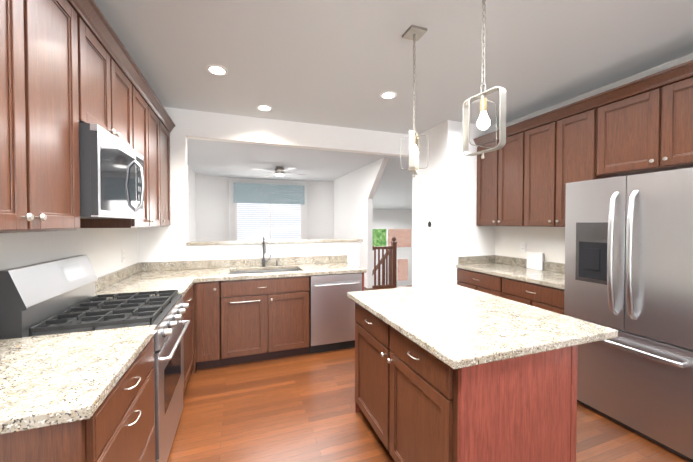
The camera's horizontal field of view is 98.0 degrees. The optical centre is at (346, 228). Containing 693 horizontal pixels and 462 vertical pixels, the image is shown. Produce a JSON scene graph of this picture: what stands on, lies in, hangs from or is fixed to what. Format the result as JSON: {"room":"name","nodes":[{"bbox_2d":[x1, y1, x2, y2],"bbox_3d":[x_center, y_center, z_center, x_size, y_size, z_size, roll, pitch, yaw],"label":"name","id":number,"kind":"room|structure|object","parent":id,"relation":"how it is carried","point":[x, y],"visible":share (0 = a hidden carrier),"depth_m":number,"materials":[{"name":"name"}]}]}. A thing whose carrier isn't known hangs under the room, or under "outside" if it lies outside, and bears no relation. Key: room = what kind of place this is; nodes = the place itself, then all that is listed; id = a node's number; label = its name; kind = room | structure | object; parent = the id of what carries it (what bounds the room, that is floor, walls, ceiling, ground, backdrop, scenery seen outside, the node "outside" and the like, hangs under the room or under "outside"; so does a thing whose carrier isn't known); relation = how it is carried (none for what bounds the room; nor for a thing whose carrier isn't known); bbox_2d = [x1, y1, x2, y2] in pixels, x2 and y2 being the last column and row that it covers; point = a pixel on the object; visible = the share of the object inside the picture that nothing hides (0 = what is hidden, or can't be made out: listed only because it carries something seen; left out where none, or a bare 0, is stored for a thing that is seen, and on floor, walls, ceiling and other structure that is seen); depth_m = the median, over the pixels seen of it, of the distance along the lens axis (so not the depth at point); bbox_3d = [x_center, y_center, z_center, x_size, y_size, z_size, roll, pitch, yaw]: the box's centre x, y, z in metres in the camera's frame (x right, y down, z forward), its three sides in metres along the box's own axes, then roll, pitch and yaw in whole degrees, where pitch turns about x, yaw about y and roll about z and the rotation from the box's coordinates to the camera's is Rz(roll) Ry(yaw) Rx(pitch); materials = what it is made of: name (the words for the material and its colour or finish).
{"room":"kitchen","nodes":[
{"label":"kitchen","id":0,"kind":"room"},
{"bbox_2d":[0,228,136,277],"bbox_3d":[-1.158,0.078,-0.069,0.120,2.750,7.320,0,1,-20],"label":"wall","id":1,"kind":"structure","parent":0,"point":[101,248],"depth_m":2.05,"materials":[{"name":"white paint"}]},
{"bbox_2d":[0,0,87,232],"bbox_3d":[-1.309,-0.550,1.026,0.330,1.130,0.785,0,1,-20],"label":"upper cabinet","id":2,"kind":"object","parent":1,"relation":"attached to","point":[67,67],"depth_m":1.18,"materials":[{"name":"brown wood"}]},
{"bbox_2d":[84,0,135,150],"bbox_3d":[-1.570,-0.825,1.757,0.330,0.605,0.765,0,1,-20],"label":"upper cabinet","id":3,"kind":"object","parent":1,"relation":"attached to","point":[109,80],"depth_m":1.75,"materials":[{"name":"brown wood"}]},
{"bbox_2d":[79,122,144,218],"bbox_3d":[-1.512,-0.292,1.786,0.453,0.457,0.759,0,1,-20],"label":"over-the-range microwave","id":4,"kind":"object","parent":3,"relation":"attached to","point":[112,183],"visible":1,"depth_m":1.60,"materials":[{"name":"grey paint"}]},
{"bbox_2d":[95,262,138,292],"bbox_3d":[-2.056,0.431,2.685,0.020,0.100,1.254,0,1,-20],"label":"backsplash","id":5,"kind":"structure","parent":1,"relation":"attached to","point":[109,279],"depth_m":2.63,"materials":[{"name":"beige stone"}]},
{"bbox_2d":[122,250,124,262],"bbox_3d":[-2.137,0.263,2.887,0.008,0.118,0.075,0,1,-20],"label":"outlet","id":6,"kind":"object","parent":1,"relation":"attached to","point":[123,255],"visible":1,"depth_m":2.88,"materials":[{"name":"white plastic"}]},
{"bbox_2d":[88,76,163,227],"bbox_3d":[-1.841,-0.576,2.525,0.330,1.130,0.846,0,1,-20],"label":"upper cabinet","id":7,"kind":"object","parent":1,"relation":"attached to","point":[149,114],"depth_m":2.57,"materials":[{"name":"brown wood"}]},
{"bbox_2d":[164,116,171,226],"bbox_3d":[-2.026,-0.585,3.047,0.330,1.130,0.526,0,1,-20],"label":"upper cabinet","id":8,"kind":"object","parent":1,"relation":"attached to","point":[167,123],"depth_m":3.22,"materials":[{"name":"brown wood"}]},
{"bbox_2d":[187,165,333,241],"bbox_3d":[-1.440,-0.034,6.542,4.052,2.750,5.330,0,1,-20],"label":"wall","id":9,"kind":"structure","parent":0,"point":[211,210],"depth_m":8.52,"materials":[{"name":"white paint"}]},
{"bbox_2d":[235,203,302,240],"bbox_3d":[-2.267,-0.185,8.943,1.960,1.270,0.044,0,1,-20],"label":"window blinds","id":10,"kind":"object","parent":9,"relation":"attached to","point":[269,221],"visible":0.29,"depth_m":8.91,"materials":[{"name":"white plastic"}]},
{"bbox_2d":[234,183,304,204],"bbox_3d":[-2.243,-1.014,8.861,2.020,0.570,0.090,0,1,-20],"label":"window valance","id":11,"kind":"object","parent":9,"relation":"attached to","point":[251,193],"visible":1,"depth_m":8.80,"materials":[{"name":"fabric"}]},
{"bbox_2d":[186,242,360,250],"bbox_3d":[-0.834,0.219,3.857,2.151,0.065,0.142,0,1,-20],"label":"trim","id":12,"kind":"structure","parent":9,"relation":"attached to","point":[260,246],"depth_m":3.75,"materials":[{"name":"white paint"}]},
{"bbox_2d":[186,238,362,245],"bbox_3d":[-0.830,0.167,3.869,2.168,0.036,0.210,0,1,-20],"label":"sill ledge","id":13,"kind":"object","parent":12,"relation":"on","point":[268,241],"visible":1,"depth_m":3.76,"materials":[{"name":"stone"}]},
{"bbox_2d":[137,107,408,265],"bbox_3d":[-0.642,0.010,3.933,3.530,2.750,0.120,0,1,-20],"label":"wall","id":14,"kind":"structure","parent":0,"point":[152,242],"depth_m":3.60,"materials":[{"name":"white paint"}]},
{"bbox_2d":[159,252,171,261],"bbox_3d":[-2.030,0.320,3.377,0.121,0.118,0.008,0,1,-20],"label":"electrical outlet","id":15,"kind":"object","parent":14,"relation":"attached to","point":[165,256],"visible":0.98,"depth_m":3.38,"materials":[{"name":"white plastic"}]},
{"bbox_2d":[139,255,346,272],"bbox_3d":[-1.132,0.414,3.688,2.432,0.100,0.020,0,1,-20],"label":"backsplash","id":16,"kind":"structure","parent":14,"relation":"attached to","point":[144,267],"depth_m":3.60,"materials":[{"name":"beige stone"}]},
{"bbox_2d":[328,247,332,254],"bbox_3d":[-0.211,0.309,4.023,0.075,0.118,0.008,0,1,-20],"label":"electrical outlet","id":17,"kind":"object","parent":14,"relation":"attached to","point":[330,250],"visible":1,"depth_m":4.02,"materials":[{"name":"white plastic"}]},
{"bbox_2d":[334,158,388,287],"bbox_3d":[0.230,-0.051,7.559,0.120,2.750,3.370,0,1,-20],"label":"wall","id":18,"kind":"structure","parent":0,"point":[354,192],"depth_m":7.10,"materials":[{"name":"white paint"}]},
{"bbox_2d":[372,209,411,285],"bbox_3d":[1.127,0.649,10.515,3.540,4.250,0.120,0,1,-20],"label":"wall","id":19,"kind":"structure","parent":0,"point":[392,218],"depth_m":10.62,"materials":[{"name":"white paint"}]},
{"bbox_2d":[372,228,411,281],"bbox_3d":[0.963,0.936,10.384,3.000,1.920,0.024,0,1,-20],"label":"window","id":20,"kind":"structure","parent":19,"relation":"attached to","point":[385,236],"depth_m":10.69,"materials":[{"name":"white"}]},
{"bbox_2d":[373,158,412,209],"bbox_3d":[1.847,-1.041,8.503,3.570,0.798,4.100,0,1,-20],"label":"ceiling","id":21,"kind":"structure","parent":0,"point":[394,189],"depth_m":8.16,"materials":[{"name":"grey paint"}]},
{"bbox_2d":[94,0,692,180],"bbox_3d":[1.164,-1.387,3.797,8.200,0.050,13.100,0,1,-20],"label":"ceiling","id":22,"kind":"structure","parent":0,"point":[343,63],"depth_m":2.35,"materials":[{"name":"grey paint"}]},
{"bbox_2d":[206,65,227,75],"bbox_3d":[-1.093,-1.337,2.546,0.170,0.008,0.170,0,1,-20],"label":"recessed light","id":23,"kind":"object","parent":22,"relation":"in","point":[217,70],"visible":1,"depth_m":2.54,"materials":[{"name":"white plastic"}]},
{"bbox_2d":[257,105,271,110],"bbox_3d":[-0.920,-1.351,3.379,0.170,0.008,0.170,0,1,-20],"label":"recessed light","id":24,"kind":"object","parent":22,"relation":"in","point":[264,107],"visible":1,"depth_m":3.37,"materials":[{"name":"white plastic"}]},
{"bbox_2d":[250,166,305,175],"bbox_3d":[-1.537,-1.315,6.926,1.025,0.200,1.025,0,1,7],"label":"ceiling fan","id":25,"kind":"object","parent":22,"relation":"hanging from","point":[279,171],"visible":1,"depth_m":6.83,"materials":[{"name":"silver metal"}]},
{"bbox_2d":[380,91,396,98],"bbox_3d":[0.423,-1.345,3.042,0.170,0.008,0.170,0,1,-20],"label":"recessed light","id":26,"kind":"object","parent":22,"relation":"in","point":[388,95],"visible":1,"depth_m":3.04,"materials":[{"name":"white plastic"}]},
{"bbox_2d":[400,25,427,176],"bbox_3d":[0.461,-0.841,2.050,0.164,0.984,0.185,0,1,-20],"label":"pendant light","id":27,"kind":"object","parent":22,"relation":"hanging from","point":[413,153],"visible":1,"depth_m":2.04,"materials":[{"name":"silver metal"}]},
{"bbox_2d":[462,0,505,158],"bbox_3d":[0.644,-0.825,1.415,0.188,0.994,0.213,0,1,-20],"label":"pendant light","id":28,"kind":"object","parent":22,"relation":"hanging from","point":[480,119],"visible":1,"depth_m":1.41,"materials":[{"name":"silver metal"}]},
{"bbox_2d":[167,285,690,461],"bbox_3d":[1.164,1.412,3.845,8.200,0.050,13.100,0,1,-20],"label":"floor","id":29,"kind":"structure","parent":0,"point":[298,408],"depth_m":2.20,"materials":[{"name":"brown wood"}]},
{"bbox_2d":[0,336,155,461],"bbox_3d":[-1.162,0.992,1.131,0.656,0.883,0.735,0,1,-20],"label":"base cabinet","id":30,"kind":"object","parent":29,"relation":"on","point":[118,425],"visible":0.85,"depth_m":1.03,"materials":[{"name":"brown wood"}]},
{"bbox_2d":[0,324,156,434],"bbox_3d":[-1.169,0.477,1.115,0.642,0.140,0.749,0,1,-20],"label":"countertop","id":31,"kind":"structure","parent":30,"relation":"on","point":[50,380],"depth_m":1.06,"materials":[{"name":"stone"}]},
{"bbox_2d":[0,255,189,461],"bbox_3d":[-1.390,0.803,1.845,0.685,1.235,0.754,0,1,-20],"label":"gas range","id":32,"kind":"object","parent":29,"relation":"on","point":[58,296],"visible":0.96,"depth_m":1.68,"materials":[{"name":"grey metal"}]},
{"bbox_2d":[183,281,202,394],"bbox_3d":[-1.625,0.968,2.513,0.708,0.883,0.630,0,1,-20],"label":"base cabinet","id":33,"kind":"object","parent":29,"relation":"on","point":[193,335],"depth_m":2.89,"materials":[{"name":"brown wood"}]},
{"bbox_2d":[95,277,194,298],"bbox_3d":[-1.655,0.504,2.485,0.642,0.040,0.607,0,1,-20],"label":"countertop","id":34,"kind":"structure","parent":33,"relation":"on","point":[120,286],"depth_m":2.51,"materials":[{"name":"beige stone"}]},
{"bbox_2d":[203,281,230,368],"bbox_3d":[-1.434,0.956,3.216,0.318,0.883,0.725,0,1,-20],"label":"base cabinet","id":35,"kind":"object","parent":29,"relation":"on","point":[216,294],"depth_m":2.97,"materials":[{"name":"brown wood"}]},
{"bbox_2d":[123,261,366,280],"bbox_3d":[-1.024,0.489,3.385,2.432,0.040,0.667,0,1,-20],"label":"countertop","id":36,"kind":"structure","parent":35,"relation":"on","point":[245,272],"depth_m":3.25,"materials":[{"name":"beige stone"}]},
{"bbox_2d":[230,269,299,273],"bbox_3d":[-0.916,0.615,3.443,0.804,0.214,0.444,0,1,-20],"label":"sink basin","id":37,"kind":"object","parent":36,"relation":"in","point":[234,271],"depth_m":3.61,"materials":[{"name":"silver metal"}]},
{"bbox_2d":[261,237,277,266],"bbox_3d":[-0.925,0.281,3.652,0.202,0.366,0.157,0,1,-20],"label":"faucet","id":38,"kind":"object","parent":36,"relation":"on","point":[265,262],"depth_m":3.69,"materials":[{"name":"silver metal"}]},
{"bbox_2d":[309,273,361,353],"bbox_3d":[-0.206,0.949,3.661,0.604,0.882,0.690,0,1,-20],"label":"dishwasher","id":39,"kind":"object","parent":29,"relation":"on","point":[332,315],"visible":0.62,"depth_m":3.36,"materials":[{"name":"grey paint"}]},
{"bbox_2d":[355,302,577,461],"bbox_3d":[0.564,0.979,1.872,0.730,0.883,1.179,0,1,-20],"label":"base cabinet","id":40,"kind":"object","parent":29,"relation":"on","point":[414,402],"visible":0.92,"depth_m":1.38,"materials":[{"name":"brown wood"}]},
{"bbox_2d":[347,284,617,368],"bbox_3d":[0.675,0.514,1.903,0.990,0.040,1.225,0,1,-20],"label":"countertop","id":41,"kind":"structure","parent":40,"relation":"on","point":[454,326],"depth_m":1.57,"materials":[{"name":"stone"}]},
{"bbox_2d":[457,268,494,294],"bbox_3d":[1.837,0.949,3.612,0.632,0.884,0.768,0,1,-20],"label":"base cabinet","id":42,"kind":"object","parent":29,"relation":"on","point":[482,282],"depth_m":3.55,"materials":[{"name":"brown wood"}]},
{"bbox_2d":[456,255,564,289],"bbox_3d":[1.940,0.440,3.304,0.642,0.140,1.402,0,1,-20],"label":"countertop","id":43,"kind":"structure","parent":42,"relation":"on","point":[551,274],"depth_m":3.37,"materials":[{"name":"stone"}]},
{"bbox_2d":[527,252,543,269],"bbox_3d":[2.176,0.372,3.481,0.032,0.189,0.190,0,1,-20],"label":"panel","id":44,"kind":"object","parent":43,"relation":"on","point":[535,260],"visible":1,"depth_m":3.46,"materials":[{"name":"white plastic"}]},
{"bbox_2d":[493,276,564,314],"bbox_3d":[2.049,0.960,3.017,0.632,0.884,0.768,0,1,-20],"label":"base cabinet","id":45,"kind":"object","parent":29,"relation":"on","point":[542,297],"depth_m":2.88,"materials":[{"name":"brown wood"}]},
{"bbox_2d":[564,167,692,461],"bbox_3d":[2.247,0.515,2.220,0.776,1.800,0.835,0,1,-20],"label":"refrigerator","id":46,"kind":"object","parent":29,"relation":"on","point":[629,258],"visible":0.9,"depth_m":2.04,"materials":[{"name":"grey metal"}]},
{"bbox_2d":[412,120,494,286],"bbox_3d":[1.562,0.003,4.344,0.900,2.750,0.820,0,1,-20],"label":"wall block","id":47,"kind":"object","parent":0,"point":[444,194],"visible":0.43,"depth_m":3.94,"materials":[{"name":"white paint"}]},
{"bbox_2d":[427,219,433,228],"bbox_3d":[1.149,-0.058,4.122,0.026,0.136,0.124,0,1,-20],"label":"wall thermostat","id":48,"kind":"object","parent":47,"relation":"attached to","point":[430,223],"visible":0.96,"depth_m":4.10,"materials":[{"name":"white plastic"}]},
{"bbox_2d":[495,53,692,263],"bbox_3d":[3.154,0.060,1.026,0.120,2.750,6.500,0,1,-20],"label":"wall","id":49,"kind":"structure","parent":0,"point":[549,242],"depth_m":3.41,"materials":[{"name":"white paint"}]},
{"bbox_2d":[476,124,515,225],"bbox_3d":[1.981,-0.595,3.638,0.330,1.130,0.766,0,1,-20],"label":"upper cabinet","id":50,"kind":"object","parent":49,"relation":"attached to","point":[496,173],"depth_m":3.61,"materials":[{"name":"brown wood"}]},
{"bbox_2d":[520,242,525,251],"bbox_3d":[2.149,0.225,3.665,0.008,0.118,0.075,0,1,-20],"label":"outlet","id":51,"kind":"object","parent":49,"relation":"attached to","point":[522,246],"visible":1,"depth_m":3.66,"materials":[{"name":"white plastic"}]},
{"bbox_2d":[516,92,619,226],"bbox_3d":[2.205,-0.584,3.007,0.330,1.130,0.837,0,1,-20],"label":"upper cabinet","id":52,"kind":"object","parent":49,"relation":"attached to","point":[530,169],"depth_m":2.96,"materials":[{"name":"brown wood"}]},
{"bbox_2d":[604,60,692,175],"bbox_3d":[2.465,-0.794,2.271,0.330,0.685,0.850,0,1,-20],"label":"upper cabinet","id":53,"kind":"object","parent":49,"relation":"attached to","point":[648,121],"depth_m":2.26,"materials":[{"name":"brown wood"}]},
{"bbox_3d":[1.710,2.773,9.103,3.670,0.050,3.600,0,1,-20],"label":"floor","id":54,"kind":"structure","parent":0,"visible":0},
{"bbox_2d":[372,237,396,287],"bbox_3d":[0.455,1.480,8.032,0.598,2.607,2.572,0,1,-20],"label":"stair railing","id":55,"kind":"object","parent":54,"relation":"on","point":[391,268],"visible":0.83,"depth_m":6.89,"materials":[{"name":"brown wood"}]}
]}

